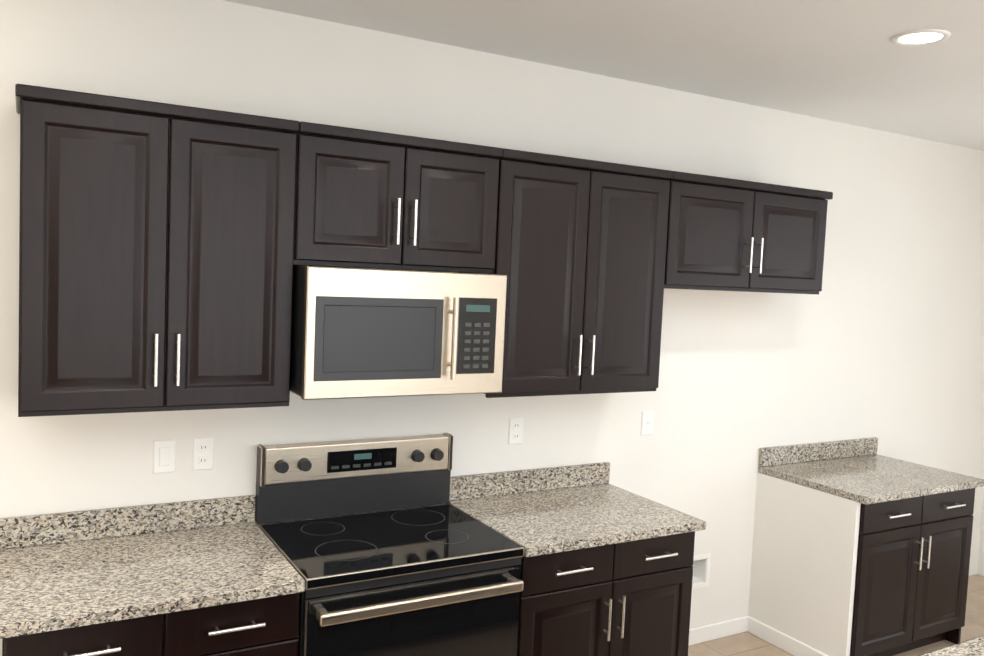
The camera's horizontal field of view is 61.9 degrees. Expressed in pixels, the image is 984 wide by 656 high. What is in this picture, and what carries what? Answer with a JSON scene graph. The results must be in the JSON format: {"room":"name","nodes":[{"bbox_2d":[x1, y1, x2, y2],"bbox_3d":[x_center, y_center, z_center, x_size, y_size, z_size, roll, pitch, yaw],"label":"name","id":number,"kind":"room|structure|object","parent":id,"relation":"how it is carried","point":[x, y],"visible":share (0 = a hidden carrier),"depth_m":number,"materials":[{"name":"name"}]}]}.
{"room":"kitchen","nodes":[
{"label":"kitchen","id":0,"kind":"room"},
{"bbox_2d":[0,0,983,655],"bbox_3d":[-0.733,0.229,3.146,9.350,2.740,0.120,0,4,-30],"label":"wall","id":1,"kind":"structure","parent":0,"point":[880,336],"depth_m":3.78,"materials":[{"name":"paint"}]},
{"bbox_2d":[15,84,299,416],"bbox_3d":[-1.070,-0.219,2.639,0.802,0.942,0.354,0,4,-30],"label":"upper cabinet","id":2,"kind":"object","parent":1,"relation":"attached to","point":[156,249],"visible":1,"depth_m":2.50,"materials":[{"name":"brown wood"}]},
{"bbox_2d":[153,439,174,473],"bbox_3d":[-1.141,0.447,2.859,0.072,0.117,0.009,0,4,-30],"label":"light switch","id":3,"kind":"object","parent":1,"relation":"attached to","point":[163,456],"visible":1,"depth_m":2.85,"materials":[{"name":"white plastic"}]},
{"bbox_2d":[192,437,213,470],"bbox_3d":[-1.028,0.448,2.923,0.072,0.117,0.008,0,4,-30],"label":"electrical outlet","id":4,"kind":"object","parent":1,"relation":"attached to","point":[202,453],"visible":1,"depth_m":2.92,"materials":[{"name":"white plastic"}]},
{"bbox_2d":[293,121,502,273],"bbox_3d":[-0.378,-0.451,3.012,0.767,0.467,0.354,0,4,-30],"label":"upper cabinet","id":5,"kind":"object","parent":1,"relation":"attached to","point":[371,199],"visible":0.92,"depth_m":2.87,"materials":[{"name":"brown wood"}]},
{"bbox_2d":[290,266,506,399],"bbox_3d":[-0.366,0.006,2.996,0.747,0.435,0.463,0,4,-30],"label":"microwave","id":6,"kind":"object","parent":5,"relation":"attached to","point":[361,333],"visible":0.96,"depth_m":2.81,"materials":[{"name":"silver metal"}]},
{"bbox_2d":[508,417,523,444],"bbox_3d":[0.105,0.447,3.567,0.072,0.117,0.008,0,4,-30],"label":"electrical outlet","id":7,"kind":"object","parent":1,"relation":"attached to","point":[515,434],"visible":1,"depth_m":3.56,"materials":[{"name":"white plastic"}]},
{"bbox_2d":[458,148,672,397],"bbox_3d":[0.309,-0.208,3.424,0.836,0.942,0.354,0,4,-30],"label":"upper cabinet","id":8,"kind":"object","parent":1,"relation":"attached to","point":[580,256],"visible":0.9,"depth_m":3.29,"materials":[{"name":"brown wood"}]},
{"bbox_2d":[641,410,653,434],"bbox_3d":[0.745,0.455,3.931,0.072,0.117,0.008,0,4,-30],"label":"electrical outlet","id":9,"kind":"object","parent":1,"relation":"attached to","point":[647,419],"visible":1,"depth_m":3.93,"materials":[{"name":"white plastic"}]},
{"bbox_2d":[692,553,710,588],"bbox_3d":[1.013,1.235,4.203,0.189,0.172,0.090,0,4,-30],"label":"outlet box","id":10,"kind":"object","parent":1,"relation":"in","point":[701,571],"visible":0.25,"depth_m":4.21,"materials":[{"name":"white plastic"}]},
{"bbox_2d":[688,616,748,645],"bbox_3d":[0.929,1.572,4.130,1.011,0.083,0.014,0,4,-30],"label":"baseboard","id":11,"kind":"structure","parent":1,"relation":"attached to","point":[701,634],"depth_m":4.26,"materials":[{"name":"white wood"}]},
{"bbox_2d":[664,171,832,294],"bbox_3d":[1.122,-0.424,3.867,1.014,0.497,0.354,0,4,-30],"label":"upper cabinet","id":12,"kind":"object","parent":1,"relation":"attached to","point":[726,234],"visible":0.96,"depth_m":3.71,"materials":[{"name":"brown wood"}]},
{"bbox_2d":[223,0,983,150],"bbox_3d":[0.975,-0.932,0.158,9.350,0.100,6.765,0,4,-30],"label":"ceiling","id":13,"kind":"structure","parent":0,"point":[846,61],"depth_m":3.12,"materials":[{"name":"paint"}]},
{"bbox_2d":[891,29,950,45],"bbox_3d":[1.520,-1.028,2.913,0.190,0.009,0.190,0,4,-30],"label":"recessed light","id":14,"kind":"object","parent":13,"relation":"in","point":[920,37],"visible":0.94,"depth_m":2.90,"materials":[{"name":"white plastic"}]},
{"bbox_2d":[748,473,860,655],"bbox_3d":[1.542,1.213,4.109,0.028,0.855,0.600,0,4,-30],"label":"wall","id":15,"kind":"structure","parent":0,"point":[803,563],"depth_m":4.07,"materials":[{"name":"paint"}]},
{"bbox_2d":[748,617,827,655],"bbox_3d":[1.510,1.598,4.117,0.014,0.083,0.586,0,4,-30],"label":"baseboard return","id":16,"kind":"object","parent":15,"relation":"attached to","point":[778,639],"visible":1,"depth_m":4.18,"materials":[{"name":"white wood"}]},
{"bbox_2d":[688,574,983,655],"bbox_3d":[0.852,1.899,0.337,9.350,0.100,6.765,0,4,-30],"label":"floor","id":17,"kind":"structure","parent":0,"point":[747,643],"depth_m":4.26,"materials":[{"name":"tile"}]},
{"bbox_2d":[2,592,299,655],"bbox_3d":[-1.081,1.195,2.584,0.783,0.855,0.654,0,4,-30],"label":"base cabinet","id":18,"kind":"object","parent":17,"relation":"on","point":[268,626],"visible":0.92,"depth_m":2.34,"materials":[{"name":"brown wood"}]},
{"bbox_2d":[0,495,304,638],"bbox_3d":[-1.082,0.702,2.544,0.835,0.133,0.648,0,4,-30],"label":"countertop","id":19,"kind":"structure","parent":18,"relation":"on","point":[62,570],"depth_m":2.55,"materials":[{"name":"stone"}]},
{"bbox_2d":[255,433,523,655],"bbox_3d":[-0.380,1.042,2.945,0.778,1.175,0.695,0,4,-30],"label":"range","id":20,"kind":"object","parent":17,"relation":"on","point":[442,580],"visible":1,"depth_m":2.84,"materials":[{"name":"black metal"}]},
{"bbox_2d":[517,531,694,655],"bbox_3d":[0.303,1.205,3.372,0.822,0.855,0.654,0,4,-30],"label":"base cabinet","id":21,"kind":"object","parent":17,"relation":"on","point":[631,598],"visible":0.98,"depth_m":3.10,"materials":[{"name":"brown wood"}]},
{"bbox_2d":[445,462,705,556],"bbox_3d":[0.331,0.713,3.347,0.844,0.133,0.648,0,4,-30],"label":"countertop","id":22,"kind":"structure","parent":21,"relation":"on","point":[540,511],"depth_m":3.36,"materials":[{"name":"stone"}]},
{"bbox_2d":[850,488,974,655],"bbox_3d":[1.960,1.218,4.314,0.900,0.855,0.654,0,4,-30],"label":"base cabinet","id":23,"kind":"object","parent":17,"relation":"on","point":[912,572],"visible":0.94,"depth_m":4.04,"materials":[{"name":"brown wood"}]},
{"bbox_2d":[758,437,983,504],"bbox_3d":[1.981,0.725,4.285,0.959,0.133,0.648,0,4,-30],"label":"countertop","id":24,"kind":"structure","parent":23,"relation":"on","point":[860,471],"depth_m":4.29,"materials":[{"name":"stone"}]},
{"bbox_3d":[0.609,1.332,1.581,2.170,0.854,0.564,0,4,-30],"label":"cabinet","id":25,"kind":"object","parent":17,"relation":"on","visible":0},
{"bbox_2d":[921,636,983,655],"bbox_3d":[0.799,1.011,1.316,2.245,0.236,1.150,0,4,-30],"label":"countertop","id":26,"kind":"structure","parent":25,"relation":"on","point":[974,647],"depth_m":2.19,"materials":[{"name":"stone"}]},
{"bbox_2d":[977,495,983,575],"bbox_3d":[4.933,0.514,2.534,0.100,2.740,6.565,0,4,-30],"label":"wall","id":27,"kind":"structure","parent":0,"point":[980,569],"depth_m":5.42,"materials":[{"name":"paint"}]}
]}

